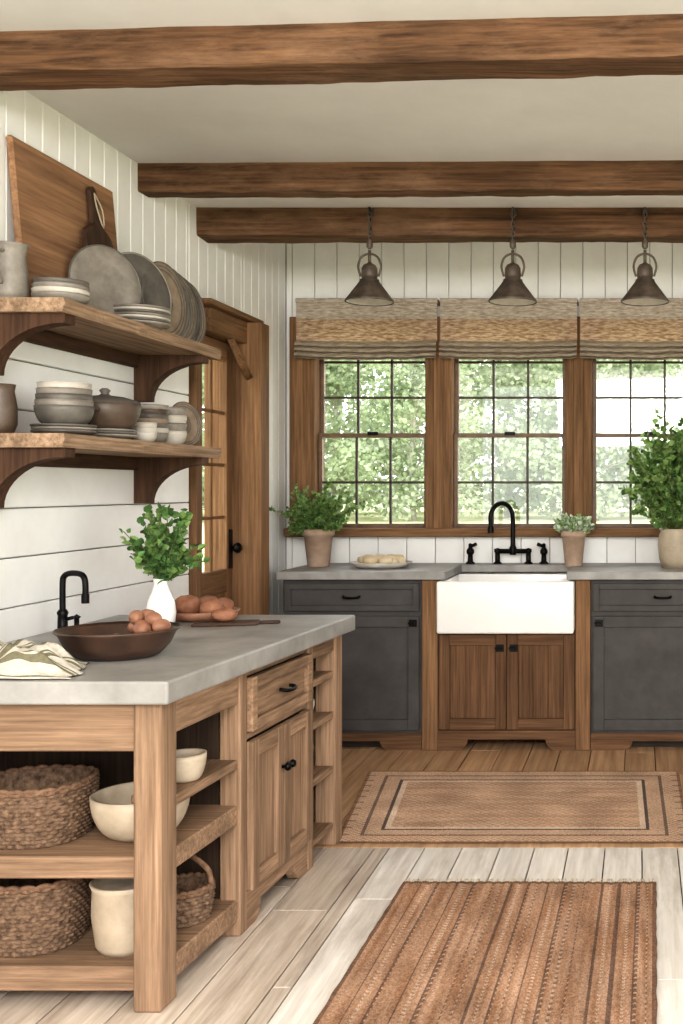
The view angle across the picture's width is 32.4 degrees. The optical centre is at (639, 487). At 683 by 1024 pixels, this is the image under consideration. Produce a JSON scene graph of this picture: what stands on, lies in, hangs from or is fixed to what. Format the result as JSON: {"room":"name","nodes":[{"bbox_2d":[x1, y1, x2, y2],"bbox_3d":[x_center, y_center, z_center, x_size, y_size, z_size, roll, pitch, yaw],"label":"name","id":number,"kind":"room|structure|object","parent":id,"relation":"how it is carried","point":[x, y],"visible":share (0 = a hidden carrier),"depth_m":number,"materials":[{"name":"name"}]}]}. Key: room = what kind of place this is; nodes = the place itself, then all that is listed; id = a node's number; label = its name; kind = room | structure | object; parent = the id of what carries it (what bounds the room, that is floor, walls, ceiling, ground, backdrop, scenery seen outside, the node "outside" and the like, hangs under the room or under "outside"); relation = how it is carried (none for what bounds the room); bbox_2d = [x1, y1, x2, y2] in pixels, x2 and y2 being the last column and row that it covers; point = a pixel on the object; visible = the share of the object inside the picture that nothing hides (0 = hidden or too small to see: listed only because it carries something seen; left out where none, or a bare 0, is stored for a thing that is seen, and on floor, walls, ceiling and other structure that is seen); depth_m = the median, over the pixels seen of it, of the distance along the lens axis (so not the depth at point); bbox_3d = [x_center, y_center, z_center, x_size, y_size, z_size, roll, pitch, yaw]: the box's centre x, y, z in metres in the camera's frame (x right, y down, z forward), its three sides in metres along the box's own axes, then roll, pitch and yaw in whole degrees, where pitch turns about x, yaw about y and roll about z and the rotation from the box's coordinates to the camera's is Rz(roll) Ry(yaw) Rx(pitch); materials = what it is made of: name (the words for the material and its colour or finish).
{"room":"farmhouse kitchen","nodes":[
{"label":"farmhouse kitchen","id":0,"kind":"room"},
{"bbox_2d":[0,90,285,642],"bbox_3d":[-2.050,-0.155,2.400,0.140,2.950,7.800,0,0,0],"label":"wall","id":1,"kind":"structure","parent":0,"point":[54,521],"depth_m":4.07,"materials":[{"name":"white paint"}]},
{"bbox_2d":[0,297,220,401],"bbox_3d":[-1.836,-0.451,3.850,0.286,0.222,1.220,0,0,0],"label":"floating shelf","id":2,"kind":"object","parent":1,"relation":"attached to","point":[154,354],"visible":1,"depth_m":3.75,"materials":[{"name":"brown wood"}]},
{"bbox_2d":[0,241,29,296],"bbox_3d":[-1.911,-0.649,3.321,0.104,0.175,0.126,0,0,34],"label":"ceramic jug","id":3,"kind":"object","parent":2,"relation":"on","point":[14,276],"visible":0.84,"depth_m":3.29,"materials":[{"name":"beige ceramic"}]},
{"bbox_2d":[30,277,90,304],"bbox_3d":[-1.785,-0.599,3.390,0.164,0.074,0.164,0,0,0],"label":"stacked plates","id":4,"kind":"object","parent":2,"relation":"on","point":[76,290],"visible":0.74,"depth_m":3.33,"materials":[{"name":"white ceramic"}]},
{"bbox_2d":[6,135,117,296],"bbox_3d":[-1.942,-0.831,3.750,0.068,0.539,0.660,0,0,0],"label":"cutting board","id":5,"kind":"object","parent":2,"relation":"on","point":[50,212],"visible":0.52,"depth_m":3.60,"materials":[{"name":"brown wood"}]},
{"bbox_2d":[82,186,112,247],"bbox_3d":[-1.903,-0.813,3.880,0.086,0.504,0.200,0,0,0],"label":"paddle board","id":6,"kind":"object","parent":2,"relation":"on","point":[94,232],"visible":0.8,"depth_m":3.86,"materials":[{"name":"brown wood"}]},
{"bbox_2d":[68,244,141,314],"bbox_3d":[-1.833,-0.699,3.773,0.051,0.271,0.273,0,0,27],"label":"round platter","id":7,"kind":"object","parent":2,"relation":"on","point":[112,279],"visible":0.73,"depth_m":3.79,"materials":[{"name":"grey ceramic"}]},
{"bbox_2d":[113,304,171,328],"bbox_3d":[-1.756,-0.598,3.870,0.199,0.071,0.196,0,0,0],"label":"stacked plates","id":8,"kind":"object","parent":2,"relation":"on","point":[159,317],"visible":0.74,"depth_m":3.79,"materials":[{"name":"white ceramic"}]},
{"bbox_2d":[122,252,171,311],"bbox_3d":[-1.837,-0.713,4.024,0.051,0.299,0.301,0,0,23],"label":"round platter","id":9,"kind":"object","parent":2,"relation":"on","point":[157,292],"visible":0.37,"depth_m":4.09,"materials":[{"name":"grey ceramic"}]},
{"bbox_2d":[142,261,205,342],"bbox_3d":[-1.814,-0.713,4.296,0.061,0.300,0.495,0,0,0],"label":"plates","id":10,"kind":"object","parent":2,"relation":"on","point":[188,315],"visible":0.62,"depth_m":4.33,"materials":[{"name":"brown ceramic"}]},
{"bbox_2d":[0,433,220,507],"bbox_3d":[-1.836,-0.051,3.850,0.286,0.222,1.220,0,0,0],"label":"floating shelf","id":11,"kind":"object","parent":1,"relation":"attached to","point":[152,463],"visible":1,"depth_m":3.73,"materials":[{"name":"brown wood"}]},
{"bbox_2d":[0,383,17,432],"bbox_3d":[-1.930,-0.237,3.303,0.092,0.150,0.109,0,0,35],"label":"ceramic jug","id":12,"kind":"object","parent":11,"relation":"on","point":[8,403],"visible":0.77,"depth_m":3.29,"materials":[{"name":"brown ceramic"}]},
{"bbox_2d":[33,381,94,423],"bbox_3d":[-1.800,-0.259,3.440,0.170,0.137,0.170,0,0,0],"label":"stacked bowls","id":13,"kind":"object","parent":11,"relation":"on","point":[66,402],"visible":0.91,"depth_m":3.38,"materials":[{"name":"grey ceramic"}]},
{"bbox_2d":[30,423,98,434],"bbox_3d":[-1.800,-0.179,3.440,0.194,0.035,0.190,0,0,0],"label":"stacked plates","id":14,"kind":"object","parent":11,"relation":"on","point":[80,429],"depth_m":3.36,"materials":[{"name":"grey ceramic"}]},
{"bbox_2d":[89,428,137,438],"bbox_3d":[-1.800,-0.179,3.700,0.205,0.035,0.200,0,0,0],"label":"stacked plates","id":15,"kind":"object","parent":11,"relation":"on","point":[102,432],"visible":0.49,"depth_m":3.64,"materials":[{"name":"grey ceramic"}]},
{"bbox_2d":[88,388,141,428],"bbox_3d":[-1.800,-0.264,3.700,0.229,0.143,0.229,0,0,-45],"label":"pot","id":16,"kind":"object","parent":15,"relation":"on","point":[110,411],"visible":0.69,"depth_m":3.63,"materials":[{"name":"brown ceramic"}]},
{"bbox_2d":[131,422,156,441],"bbox_3d":[-1.755,-0.197,3.895,0.084,0.069,0.084,0,0,0],"label":"bowl","id":17,"kind":"object","parent":11,"relation":"on","point":[147,431],"visible":0.71,"depth_m":3.86,"materials":[{"name":"white ceramic"}]},
{"bbox_2d":[132,404,168,442],"bbox_3d":[-1.800,-0.233,4.040,0.128,0.142,0.128,0,0,0],"label":"stacked bowls","id":18,"kind":"object","parent":11,"relation":"on","point":[155,413],"visible":0.42,"depth_m":4.00,"materials":[{"name":"white ceramic"}]},
{"bbox_2d":[164,407,186,443],"bbox_3d":[-1.800,-0.234,4.210,0.124,0.145,0.124,0,0,0],"label":"stacked bowls","id":19,"kind":"object","parent":11,"relation":"on","point":[177,418],"visible":0.5,"depth_m":4.17,"materials":[{"name":"white ceramic"}]},
{"bbox_2d":[172,402,201,444],"bbox_3d":[-1.808,-0.253,4.366,0.037,0.180,0.181,0,0,20],"label":"plate","id":20,"kind":"object","parent":11,"relation":"on","point":[194,423],"visible":0.38,"depth_m":4.41,"materials":[{"name":"brown wood"}]},
{"bbox_2d":[202,335,241,599],"bbox_3d":[-1.982,0.307,5.150,0.095,2.015,0.442,0,0,0],"label":"door","id":21,"kind":"structure","parent":1,"relation":"in","point":[217,583],"depth_m":5.30,"materials":[{"name":"brown wood"}]},
{"bbox_2d":[188,298,268,614],"bbox_3d":[-1.990,0.242,5.165,0.280,2.155,0.670,0,0,0],"label":"trim","id":22,"kind":"structure","parent":1,"relation":"attached to","point":[247,336],"depth_m":5.37,"materials":[{"name":"brown wood"}]},
{"bbox_2d":[0,0,682,207],"bbox_3d":[0.250,-1.456,2.400,4.740,0.408,7.800,0,0,0],"label":"ceiling","id":23,"kind":"structure","parent":0,"point":[637,117],"depth_m":3.73,"materials":[{"name":"white paint"}]},
{"bbox_2d":[0,14,682,90],"bbox_3d":[0.260,-1.223,3.038,4.480,0.114,0.431,0,0,0],"label":"ceiling beam","id":24,"kind":"structure","parent":23,"relation":"attached to","point":[621,45],"depth_m":3.04,"materials":[{"name":"brown wood"}]},
{"bbox_2d":[344,207,393,305],"bbox_3d":[-1.195,-1.035,4.860,0.216,0.430,0.216,0,0,0],"label":"pendant lamp","id":25,"kind":"object","parent":23,"relation":"hanging from","point":[369,291],"visible":1,"depth_m":4.84,"materials":[{"name":"brown metal"}]},
{"bbox_2d":[138,160,682,197],"bbox_3d":[0.260,-1.221,4.345,4.480,0.118,0.183,0,0,0],"label":"ceiling beam","id":26,"kind":"structure","parent":23,"relation":"attached to","point":[646,177],"depth_m":4.32,"materials":[{"name":"brown wood"}]},
{"bbox_2d":[196,207,682,243],"bbox_3d":[0.260,-1.186,4.978,4.480,0.133,0.145,0,0,0],"label":"ceiling beam","id":27,"kind":"structure","parent":23,"relation":"attached to","point":[213,224],"depth_m":4.91,"materials":[{"name":"brown wood"}]},
{"bbox_2d":[488,207,536,305],"bbox_3d":[-0.562,-1.035,4.860,0.216,0.430,0.216,0,0,0],"label":"pendant lamp","id":28,"kind":"object","parent":23,"relation":"hanging from","point":[512,291],"visible":1,"depth_m":4.83,"materials":[{"name":"brown metal"}]},
{"bbox_2d":[621,207,668,305],"bbox_3d":[0.022,-1.035,4.860,0.216,0.430,0.216,0,0,0],"label":"pendant lamp","id":29,"kind":"object","parent":23,"relation":"hanging from","point":[644,291],"visible":1,"depth_m":4.83,"materials":[{"name":"brown metal"}]},
{"bbox_2d":[0,740,682,1023],"bbox_3d":[0.260,1.380,2.400,4.680,0.120,7.800,0,0,0],"label":"floor","id":30,"kind":"structure","parent":0,"point":[307,931],"depth_m":3.52,"materials":[{"name":"beige wood"}]},
{"bbox_2d":[0,635,341,1011],"bbox_3d":[-1.536,0.930,3.450,0.858,0.780,1.370,0,0,0],"label":"kitchen island","id":31,"kind":"object","parent":30,"relation":"on","point":[268,791],"visible":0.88,"depth_m":3.08,"materials":[{"name":"brown wood"}]},
{"bbox_2d":[0,878,94,956],"bbox_3d":[-1.630,1.117,2.955,0.294,0.190,0.280,0,0,0],"label":"wicker basket","id":32,"kind":"object","parent":31,"relation":"on","point":[39,916],"visible":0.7,"depth_m":2.85,"materials":[{"name":"brown wicker"}]},
{"bbox_2d":[0,764,99,849],"bbox_3d":[-1.620,0.854,2.955,0.294,0.160,0.280,0,0,0],"label":"wicker basket","id":33,"kind":"object","parent":31,"relation":"on","point":[42,805],"visible":0.91,"depth_m":2.87,"materials":[{"name":"brown wicker"}]},
{"bbox_2d":[89,878,133,957],"bbox_3d":[-1.350,1.121,2.900,0.184,0.183,0.184,0,0,0],"label":"crock","id":34,"kind":"object","parent":31,"relation":"on","point":[112,899],"visible":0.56,"depth_m":2.82,"materials":[{"name":"ceramic"}]},
{"bbox_2d":[89,781,189,841],"bbox_3d":[-1.345,0.876,2.965,0.250,0.115,0.250,0,0,0],"label":"bowl","id":35,"kind":"object","parent":31,"relation":"on","point":[112,810],"visible":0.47,"depth_m":2.87,"materials":[{"name":"ceramic"}]},
{"bbox_2d":[0,615,354,704],"bbox_3d":[-1.527,0.509,3.450,0.898,0.059,1.440,0,0,0],"label":"island countertop","id":36,"kind":"structure","parent":31,"relation":"on","point":[196,659],"depth_m":3.04,"materials":[{"name":"concrete"}]},
{"bbox_2d":[0,639,88,678],"bbox_3d":[-1.680,0.435,2.870,0.519,0.083,0.274,0,0,0],"label":"striped dish towel","id":37,"kind":"object","parent":36,"relation":"on","point":[19,659],"visible":1,"depth_m":2.79,"materials":[{"name":"fabric"}]},
{"bbox_2d":[57,570,89,628],"bbox_3d":[-1.880,0.375,3.627,0.093,0.211,0.191,0,0,-35],"label":"bar faucet","id":38,"kind":"object","parent":36,"relation":"on","point":[62,613],"visible":0.84,"depth_m":3.61,"materials":[{"name":"black metal"}]},
{"bbox_2d":[52,621,180,661],"bbox_3d":[-1.485,0.439,3.130,0.329,0.083,0.323,0,0,0],"label":"wooden bowl","id":39,"kind":"object","parent":36,"relation":"on","point":[97,642],"visible":0.96,"depth_m":3.03,"materials":[{"name":"brown wood"}]},
{"bbox_2d":[116,609,170,633],"bbox_3d":[-1.443,0.408,3.168,0.171,0.110,0.150,0,0,-21],"label":"eggs","id":40,"kind":"object","parent":39,"relation":"in","point":[147,620],"visible":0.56,"depth_m":3.15,"materials":[{"name":"brown food"}]},
{"bbox_2d":[119,502,209,621],"bbox_3d":[-1.657,0.263,3.795,0.254,0.434,0.261,0,0,35],"label":"vase","id":41,"kind":"object","parent":36,"relation":"on","point":[162,558],"visible":1,"depth_m":3.77,"materials":[{"name":"white ceramic"}]},
{"bbox_2d":[175,595,240,621],"bbox_3d":[-1.600,0.435,4.020,0.264,0.090,0.264,0,0,0],"label":"dish","id":42,"kind":"object","parent":36,"relation":"on","point":[189,608],"visible":0.72,"depth_m":3.98,"materials":[{"name":"red ceramic"}]},
{"bbox_2d":[191,619,280,626],"bbox_3d":[-1.415,0.474,3.864,0.290,0.012,0.090,0,0,-14],"label":"serving board","id":43,"kind":"object","parent":36,"relation":"on","point":[253,622],"visible":0.99,"depth_m":3.83,"materials":[{"name":"brown wood"}]},
{"bbox_2d":[211,607,237,621],"bbox_3d":[-1.460,0.445,3.864,0.086,0.049,0.061,0,0,0],"label":"loaf","id":44,"kind":"object","parent":43,"relation":"on","point":[222,614],"visible":1,"depth_m":3.85,"materials":[{"name":"brown food"}]},
{"bbox_2d":[176,748,206,782],"bbox_3d":[-1.245,0.762,3.010,0.112,0.075,0.112,0,0,0],"label":"bowl","id":45,"kind":"object","parent":31,"relation":"on","point":[190,762],"visible":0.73,"depth_m":2.98,"materials":[{"name":"ceramic"}]},
{"bbox_2d":[176,854,215,928],"bbox_3d":[-1.285,1.115,3.090,0.176,0.193,0.176,0,0,0],"label":"wicker basket","id":46,"kind":"object","parent":31,"relation":"on","point":[195,892],"visible":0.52,"depth_m":3.06,"materials":[{"name":"brown wicker"}]},
{"bbox_2d":[283,580,421,749],"bbox_3d":[-1.450,0.891,5.822,0.700,0.858,0.647,0,0,0],"label":"base cabinet","id":47,"kind":"object","parent":30,"relation":"on","point":[382,657],"visible":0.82,"depth_m":5.54,"materials":[{"name":"grey wood"}]},
{"bbox_2d":[276,563,682,579],"bbox_3d":[-0.300,0.439,5.824,3.040,0.042,0.649,0,0,0],"label":"countertop","id":48,"kind":"structure","parent":47,"relation":"on","point":[335,571],"depth_m":5.51,"materials":[{"name":"stone"}]},
{"bbox_2d":[269,479,364,566],"bbox_3d":[-1.724,0.184,5.852,0.454,0.468,0.434,0,0,30],"label":"potted herb","id":49,"kind":"object","parent":48,"relation":"on","point":[318,527],"visible":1,"depth_m":5.79,"materials":[{"name":"plant"}]},
{"bbox_2d":[349,554,412,568],"bbox_3d":[-1.360,0.384,5.780,0.330,0.067,0.330,0,0,0],"label":"tray","id":50,"kind":"object","parent":48,"relation":"on","point":[380,561],"visible":1,"depth_m":5.69,"materials":[{"name":"white ceramic"}]},
{"bbox_2d":[466,542,476,563],"bbox_3d":[-0.928,0.358,6.060,0.066,0.119,0.051,0,0,0],"label":"handle","id":51,"kind":"object","parent":48,"relation":"on","point":[470,551],"visible":1,"depth_m":6.05,"materials":[{"name":"black metal"}]},
{"bbox_2d":[437,574,574,633],"bbox_3d":[-0.671,0.595,5.732,0.684,0.262,0.535,0,0,0],"label":"farmhouse sink","id":52,"kind":"object","parent":48,"relation":"in","point":[466,603],"visible":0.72,"depth_m":5.46,"materials":[{"name":"white ceramic"}]},
{"bbox_2d":[487,501,532,563],"bbox_3d":[-0.710,0.244,6.021,0.238,0.347,0.124,0,0,0],"label":"kitchen faucet","id":53,"kind":"object","parent":48,"relation":"on","point":[512,550],"visible":1,"depth_m":6.05,"materials":[{"name":"black metal"}]},
{"bbox_2d":[537,543,548,563],"bbox_3d":[-0.537,0.358,6.060,0.066,0.119,0.051,0,0,0],"label":"handle","id":54,"kind":"object","parent":48,"relation":"on","point":[543,551],"visible":1,"depth_m":6.05,"materials":[{"name":"black metal"}]},
{"bbox_2d":[553,513,594,566],"bbox_3d":[-0.352,0.274,5.888,0.227,0.288,0.228,0,0,0],"label":"potted succulent","id":55,"kind":"object","parent":48,"relation":"on","point":[573,531],"visible":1,"depth_m":5.85,"materials":[{"name":"green plant"}]},
{"bbox_2d":[618,409,682,568],"bbox_3d":[0.218,0.002,5.773,0.651,0.833,0.476,0,0,-23],"label":"potted shrub","id":56,"kind":"object","parent":48,"relation":"on","point":[664,494],"visible":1,"depth_m":5.70,"materials":[{"name":"green plant"}]},
{"bbox_2d":[313,881,657,1023],"bbox_3d":[-0.378,1.313,2.910,0.868,0.008,1.543,0,0,0],"label":"braided rug","id":57,"kind":"object","parent":30,"relation":"on","point":[453,952],"visible":1,"depth_m":3.07,"materials":[{"name":"fabric"}]},
{"bbox_2d":[405,878,653,881],"bbox_3d":[-0.371,1.315,3.689,0.837,0.007,0.034,0,0,0],"label":"fringe","id":58,"kind":"object","parent":57,"relation":"attached to","point":[491,879],"visible":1,"depth_m":3.69,"materials":[{"name":"brown fabric"}]},
{"bbox_2d":[422,580,590,749],"bbox_3d":[-0.674,0.891,5.830,0.848,0.858,0.631,0,0,0],"label":"base cabinet","id":59,"kind":"object","parent":30,"relation":"on","point":[475,686],"visible":0.91,"depth_m":5.53,"materials":[{"name":"brown wood"}]},
{"bbox_2d":[337,771,682,842],"bbox_3d":[-0.535,1.315,4.595,1.450,0.002,1.035,0,0,0],"label":"woven rug","id":60,"kind":"object","parent":30,"relation":"on","point":[389,806],"visible":0.99,"depth_m":4.53,"materials":[{"name":"fabric"}]},
{"bbox_2d":[591,580,682,749],"bbox_3d":[0.476,0.891,5.822,1.448,0.858,0.647,0,0,0],"label":"base cabinet","id":61,"kind":"object","parent":30,"relation":"on","point":[637,625],"visible":0.99,"depth_m":5.54,"materials":[{"name":"grey wood"}]},
{"bbox_2d":[286,242,682,573],"bbox_3d":[0.240,-0.155,6.225,4.720,2.950,0.150,0,0,0],"label":"wall","id":62,"kind":"structure","parent":0,"point":[578,270],"depth_m":6.15,"materials":[{"name":"white paint"}]},
{"bbox_2d":[294,298,439,359],"bbox_3d":[-1.498,-0.869,6.067,0.779,0.341,0.157,0,0,0],"label":"roman shade","id":63,"kind":"object","parent":62,"relation":"attached to","point":[326,328],"visible":0.98,"depth_m":6.03,"materials":[{"name":"fabric"}]},
{"bbox_2d":[318,358,425,527],"bbox_3d":[-1.498,-0.324,6.200,0.615,1.092,0.080,0,0,0],"label":"window","id":64,"kind":"structure","parent":62,"relation":"in","point":[322,434],"depth_m":6.18,"materials":[{"name":"clear glass"}]},
{"bbox_2d":[284,316,659,536],"bbox_3d":[-0.708,-0.340,6.180,2.515,1.220,0.240,0,0,0],"label":"trim","id":65,"kind":"structure","parent":62,"relation":"attached to","point":[304,373],"depth_m":6.10,"materials":[{"name":"brown wood"}]},
{"bbox_2d":[439,298,578,359],"bbox_3d":[-0.720,-0.869,6.066,0.756,0.342,0.157,0,0,0],"label":"roman shade","id":66,"kind":"object","parent":62,"relation":"attached to","point":[470,328],"visible":1,"depth_m":6.03,"materials":[{"name":"fabric"}]},
{"bbox_2d":[454,359,564,527],"bbox_3d":[-0.730,-0.324,6.200,0.630,1.092,0.080,0,0,0],"label":"window","id":67,"kind":"structure","parent":62,"relation":"in","point":[457,434],"depth_m":6.18,"materials":[{"name":"clear glass"}]},
{"bbox_2d":[580,298,682,360],"bbox_3d":[0.046,-0.868,6.066,0.754,0.344,0.158,0,0,0],"label":"roman shade","id":68,"kind":"object","parent":62,"relation":"attached to","point":[612,329],"visible":0.95,"depth_m":6.03,"materials":[{"name":"fabric"}]},
{"bbox_2d":[592,359,682,527],"bbox_3d":[0.043,-0.324,6.200,0.623,1.092,0.080,0,0,0],"label":"window","id":69,"kind":"structure","parent":62,"relation":"in","point":[630,435],"depth_m":6.20,"materials":[{"name":"clear glass"}]},
{"label":"outside","id":70,"kind":"structure","parent":0,"visible":0},
{"bbox_2d":[202,497,658,571],"bbox_3d":[-20.000,1.745,85.000,200.000,0.150,230.000,0,0,0],"label":"field","id":71,"kind":"structure","parent":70,"point":[533,516],"depth_m":60.23,"materials":[{"name":"green plant"}]},
{"bbox_2d":[202,364,203,514],"bbox_3d":[-22.747,-4.407,53.895,9.303,12.161,9.880,0,0,-23],"label":"tree","id":72,"kind":"object","parent":71,"relation":"on","point":[202,364],"visible":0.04,"depth_m":54.05,"materials":[{"name":"green plant"}]},
{"bbox_2d":[325,359,422,510],"bbox_3d":[-19.403,-6.743,72.049,14.626,16.839,14.125,0,0,34],"label":"tree","id":73,"kind":"object","parent":71,"relation":"on","point":[372,376],"visible":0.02,"depth_m":71.24,"materials":[{"name":"green plant"}]},
{"bbox_2d":[325,359,423,517],"bbox_3d":[-16.610,-5.108,59.166,11.020,13.565,10.377,0,0,-7],"label":"tree","id":74,"kind":"object","parent":71,"relation":"on","point":[339,377],"visible":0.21,"depth_m":58.76,"materials":[{"name":"green plant"}]},
{"bbox_2d":[325,358,513,520],"bbox_3d":[-10.833,-4.174,55.716,8.945,11.694,9.500,0,0,8],"label":"tree","id":75,"kind":"object","parent":71,"relation":"on","point":[418,389],"visible":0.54,"depth_m":54.82,"materials":[{"name":"green plant"}]},
{"bbox_2d":[343,358,552,509],"bbox_3d":[-12.881,-7.210,74.621,15.439,17.774,14.910,0,0,-40],"label":"tree","id":76,"kind":"object","parent":71,"relation":"on","point":[470,367],"visible":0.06,"depth_m":73.54,"materials":[{"name":"green plant"}]},
{"bbox_2d":[403,359,562,517],"bbox_3d":[-6.958,-5.342,62.680,11.400,14.032,10.734,0,0,24],"label":"tree","id":77,"kind":"object","parent":71,"relation":"on","point":[507,491],"visible":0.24,"depth_m":60.56,"materials":[{"name":"green plant"}]},
{"bbox_2d":[460,365,628,511],"bbox_3d":[-6.566,-7.210,76.280,14.910,17.774,15.439,0,0,-25],"label":"tree","id":78,"kind":"object","parent":71,"relation":"on","point":[480,403],"visible":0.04,"depth_m":73.70,"materials":[{"name":"green plant"}]},
{"bbox_2d":[478,359,659,517],"bbox_3d":[-3.642,-4.407,57.610,9.303,12.161,9.880,0,0,39],"label":"tree","id":79,"kind":"object","parent":71,"relation":"on","point":[555,376],"visible":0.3,"depth_m":57.01,"materials":[{"name":"green plant"}]},
{"bbox_2d":[530,359,682,510],"bbox_3d":[-0.400,-6.743,72.554,14.626,16.839,14.125,0,0,-9],"label":"tree","id":80,"kind":"object","parent":71,"relation":"on","point":[672,365],"visible":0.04,"depth_m":71.69,"materials":[{"name":"green plant"}]},
{"bbox_2d":[548,359,682,515],"bbox_3d":[-0.161,-4.875,60.717,10.019,13.097,10.640,0,0,-35],"label":"tree","id":81,"kind":"object","parent":71,"relation":"on","point":[654,387],"visible":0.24,"depth_m":60.03,"materials":[{"name":"green plant"}]},
{"bbox_2d":[641,359,682,466],"bbox_3d":[5.064,-4.407,57.249,9.880,12.161,9.303,0,0,-20],"label":"tree","id":82,"kind":"object","parent":71,"relation":"on","point":[668,368],"visible":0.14,"depth_m":57.05,"materials":[{"name":"green plant"}]}
]}

